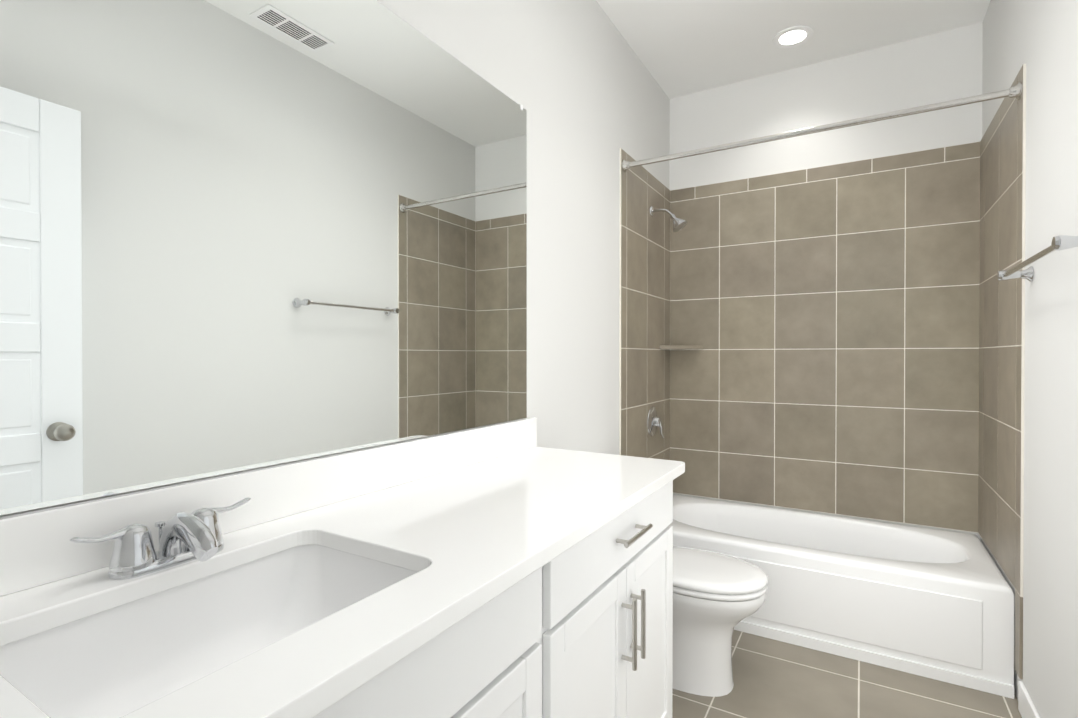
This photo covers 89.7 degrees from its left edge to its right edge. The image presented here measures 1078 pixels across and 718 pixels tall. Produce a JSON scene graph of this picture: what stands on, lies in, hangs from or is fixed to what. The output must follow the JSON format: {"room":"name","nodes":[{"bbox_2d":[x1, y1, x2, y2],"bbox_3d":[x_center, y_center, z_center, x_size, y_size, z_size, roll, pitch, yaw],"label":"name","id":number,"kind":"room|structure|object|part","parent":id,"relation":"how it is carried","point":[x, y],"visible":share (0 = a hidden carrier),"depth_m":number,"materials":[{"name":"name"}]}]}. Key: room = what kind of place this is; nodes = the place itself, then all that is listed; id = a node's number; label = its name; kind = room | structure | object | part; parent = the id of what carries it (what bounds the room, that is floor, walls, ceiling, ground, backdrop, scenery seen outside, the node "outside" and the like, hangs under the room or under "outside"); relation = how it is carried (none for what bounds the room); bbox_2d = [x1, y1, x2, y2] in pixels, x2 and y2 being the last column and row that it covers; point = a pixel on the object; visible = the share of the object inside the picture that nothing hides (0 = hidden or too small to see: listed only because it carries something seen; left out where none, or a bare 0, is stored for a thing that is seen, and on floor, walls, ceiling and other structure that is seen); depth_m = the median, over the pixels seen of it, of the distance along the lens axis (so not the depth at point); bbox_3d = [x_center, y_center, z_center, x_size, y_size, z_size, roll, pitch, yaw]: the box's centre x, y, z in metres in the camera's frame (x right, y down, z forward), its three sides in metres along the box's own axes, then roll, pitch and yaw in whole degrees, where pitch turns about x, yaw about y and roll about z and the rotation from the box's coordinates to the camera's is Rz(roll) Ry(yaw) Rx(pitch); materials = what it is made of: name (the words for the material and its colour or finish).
{"room":"bathroom","nodes":[
{"label":"bathroom","id":0,"kind":"room"},
{"bbox_2d":[0,0,669,516],"bbox_3d":[-0.107,-0.183,1.932,0.100,2.850,3.610,0,0,31],"label":"wall","id":1,"kind":"structure","parent":0,"point":[576,80],"depth_m":2.22,"materials":[{"name":"white paint"}]},
{"bbox_2d":[0,0,526,514],"bbox_3d":[-0.481,-0.335,1.195,0.008,1.098,1.704,0,0,31],"label":"mirror","id":2,"kind":"object","parent":1,"relation":"attached to","point":[242,234],"visible":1,"depth_m":1.04,"materials":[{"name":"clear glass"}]},
{"bbox_2d":[0,417,536,596],"bbox_3d":[-0.469,0.269,1.204,0.019,0.105,1.777,0,0,31],"label":"backsplash","id":3,"kind":"structure","parent":1,"relation":"attached to","point":[30,554],"depth_m":1.08,"materials":[{"name":"white stone"}]},
{"bbox_2d":[621,148,626,455],"bbox_3d":[0.421,-0.104,2.714,0.009,1.873,0.071,0,0,31],"label":"left tile wall edge","id":4,"kind":"structure","parent":1,"relation":"attached to","point":[623,290],"depth_m":2.71,"materials":[{"name":"beige tile"}]},
{"bbox_2d":[622,82,1021,171],"bbox_3d":[1.071,-0.960,2.320,1.505,0.060,0.060,0,0,31],"label":"rail","id":5,"kind":"object","parent":4,"relation":"attached to","point":[1014,92],"visible":1,"depth_m":2.21,"materials":[{"name":"silver metal"}]},
{"bbox_2d":[619,148,669,459],"bbox_3d":[0.609,-0.105,3.031,0.009,1.877,0.809,0,0,31],"label":"tiled wall","id":6,"kind":"structure","parent":1,"relation":"attached to","point":[648,320],"depth_m":2.99,"materials":[{"name":"beige tile"}]},
{"bbox_2d":[647,406,663,437],"bbox_3d":[0.673,0.359,3.068,0.065,0.177,0.170,0,0,31],"label":"shower valve","id":7,"kind":"object","parent":6,"relation":"attached to","point":[654,421],"visible":1,"depth_m":3.05,"materials":[{"name":"silver metal"}]},
{"bbox_2d":[650,206,686,231],"bbox_3d":[0.722,-0.782,3.009,0.201,0.161,0.090,0,0,31],"label":"shower head","id":8,"kind":"object","parent":6,"relation":"attached to","point":[679,224],"visible":1,"depth_m":2.98},
{"bbox_2d":[660,345,703,348],"bbox_3d":[0.851,-0.070,3.228,0.204,0.022,0.204,0,0,31],"label":"corner shelf","id":9,"kind":"object","parent":6,"relation":"attached to","point":[680,347],"visible":0.98,"depth_m":3.21,"materials":[{"name":"beige tile"}]},
{"bbox_2d":[627,154,669,200],"bbox_3d":[0.626,-1.007,3.053,0.009,0.071,0.721,0,0,31],"label":"trim","id":10,"kind":"structure","parent":1,"relation":"attached to","point":[646,176],"depth_m":3.03,"materials":[{"name":"beige tile"}]},
{"bbox_2d":[596,0,990,98],"bbox_3d":[0.596,-1.635,1.516,1.724,0.060,3.630,0,0,31],"label":"ceiling","id":11,"kind":"structure","parent":0,"point":[682,47],"depth_m":2.65,"materials":[{"name":"white paint"}]},
{"bbox_2d":[773,25,812,47],"bbox_3d":[1.268,-1.607,2.710,0.184,0.010,0.184,0,0,31],"label":"recessed light","id":12,"kind":"object","parent":11,"relation":"in","point":[793,36],"visible":1,"depth_m":2.71,"materials":[{"name":"white paint"}]},
{"bbox_2d":[669,22,982,538],"bbox_3d":[1.495,-0.190,3.038,1.524,2.850,0.110,0,0,31],"label":"wall","id":13,"kind":"structure","parent":0,"point":[944,66],"depth_m":2.91,"materials":[{"name":"white paint"}]},
{"bbox_2d":[670,142,979,532],"bbox_3d":[1.465,-0.105,2.988,1.524,1.877,0.009,0,0,31],"label":"grout","id":14,"kind":"object","parent":13,"relation":"attached to","point":[836,348],"depth_m":2.91,"materials":[{"name":"white"}]},
{"bbox_2d":[670,157,979,531],"bbox_3d":[1.465,-0.068,2.987,1.520,1.798,0.009,0,0,31],"label":"tiled wall","id":15,"kind":"structure","parent":13,"relation":"attached to","point":[947,254],"depth_m":2.91,"materials":[{"name":"beige tile"}]},
{"bbox_2d":[670,142,979,201],"bbox_3d":[1.465,-1.007,2.982,1.520,0.071,0.009,0,0,31],"label":"trim","id":16,"kind":"structure","parent":13,"relation":"attached to","point":[952,153],"depth_m":2.90,"materials":[{"name":"beige tile"}]},
{"bbox_2d":[672,630,1021,717],"bbox_3d":[0.596,1.275,1.534,1.724,0.060,3.630,0,0,31],"label":"floor","id":17,"kind":"structure","parent":0,"point":[772,678],"depth_m":2.01,"materials":[{"name":"tile"}]},
{"bbox_2d":[292,469,684,717],"bbox_3d":[-0.239,0.800,1.061,0.564,0.895,1.762,0,0,31],"label":"bathroom vanity","id":18,"kind":"object","parent":17,"relation":"on","point":[586,631],"depth_m":1.06,"materials":[{"name":"white paint"}]},
{"bbox_2d":[0,445,684,717],"bbox_3d":[-0.236,0.338,1.065,0.562,0.030,1.777,0,0,31],"label":"countertop","id":19,"kind":"structure","parent":18,"relation":"on","point":[457,535],"depth_m":0.86,"materials":[{"name":"white stone"}]},
{"bbox_2d":[60,493,255,580],"bbox_3d":[-0.551,0.282,0.845,0.161,0.085,0.259,0,0,31],"label":"faucet","id":20,"kind":"object","parent":19,"relation":"on","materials":[{"name":"silver metal"}]},
{"bbox_2d":[4,541,403,708],"bbox_3d":[-0.420,0.426,0.755,0.338,0.167,0.478,0,0,31],"label":"sink","id":21,"kind":"object","parent":19,"relation":"in","point":[107,653],"depth_m":0.85,"materials":[{"name":"white ceramic"}]},
{"bbox_2d":[672,547,767,696],"bbox_3d":[0.522,0.848,2.169,0.730,0.785,0.470,0,0,31],"label":"toilet","id":22,"kind":"object","parent":17,"relation":"on","point":[718,598],"visible":0.44,"depth_m":2.00,"materials":[{"name":"white ceramic"}]},
{"bbox_3d":[0.620,0.824,2.111,0.503,0.054,0.380,0,0,31],"label":"seat","id":23,"kind":"part","parent":22,"relation":"part of","materials":[{"name":"white plastic"}]},
{"bbox_2d":[669,494,1013,698],"bbox_3d":[1.275,1.038,2.675,1.505,0.400,0.727,0,0,31],"label":"bathtub","id":24,"kind":"object","parent":17,"relation":"on","point":[936,604],"visible":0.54,"depth_m":2.27,"materials":[{"name":"white ceramic"}]},
{"bbox_3d":[1.093,1.035,2.369,1.324,0.260,0.007,0,0,31],"label":"panel","id":25,"kind":"part","parent":24,"relation":"part of","materials":[{"name":"white ceramic"}]},
{"bbox_2d":[980,0,1077,717],"bbox_3d":[1.288,-0.177,1.101,0.100,2.850,3.610,0,0,31],"label":"wall","id":26,"kind":"structure","parent":0,"point":[1039,38],"depth_m":1.66,"materials":[{"name":"white paint"}]},
{"bbox_2d":[980,74,1017,155],"bbox_3d":[1.928,-1.002,2.278,0.009,0.071,0.721,0,0,31],"label":"trim","id":27,"kind":"structure","parent":26,"relation":"attached to","point":[1005,105],"depth_m":2.28,"materials":[{"name":"beige tile"}]},
{"bbox_2d":[978,64,1025,678],"bbox_3d":[1.911,0.046,2.257,0.009,2.169,0.809,0,0,31],"label":"tiled wall","id":28,"kind":"structure","parent":26,"relation":"attached to","point":[997,327],"depth_m":2.18,"materials":[{"name":"beige tile"}]},
{"bbox_2d":[1015,65,1022,594],"bbox_3d":[1.723,-0.099,1.940,0.009,1.873,0.071,0,0,31],"label":"right tile wall edge","id":29,"kind":"structure","parent":26,"relation":"attached to","point":[1019,342],"depth_m":1.94,"materials":[{"name":"beige tile"}]},
{"bbox_2d":[1018,681,1039,717],"bbox_3d":[1.035,1.197,0.795,0.013,0.105,2.610,0,0,31],"label":"baseboard","id":30,"kind":"structure","parent":26,"relation":"attached to","point":[1026,708],"depth_m":1.84,"materials":[{"name":"white paint"}]},
{"bbox_2d":[997,235,1077,281],"bbox_3d":[1.461,-0.285,1.580,0.092,0.052,0.682,0,0,31],"label":"towel rail","id":31,"kind":"object","parent":26,"relation":"attached to","point":[1061,242],"visible":1,"depth_m":1.53,"materials":[{"name":"silver metal"}]}
]}

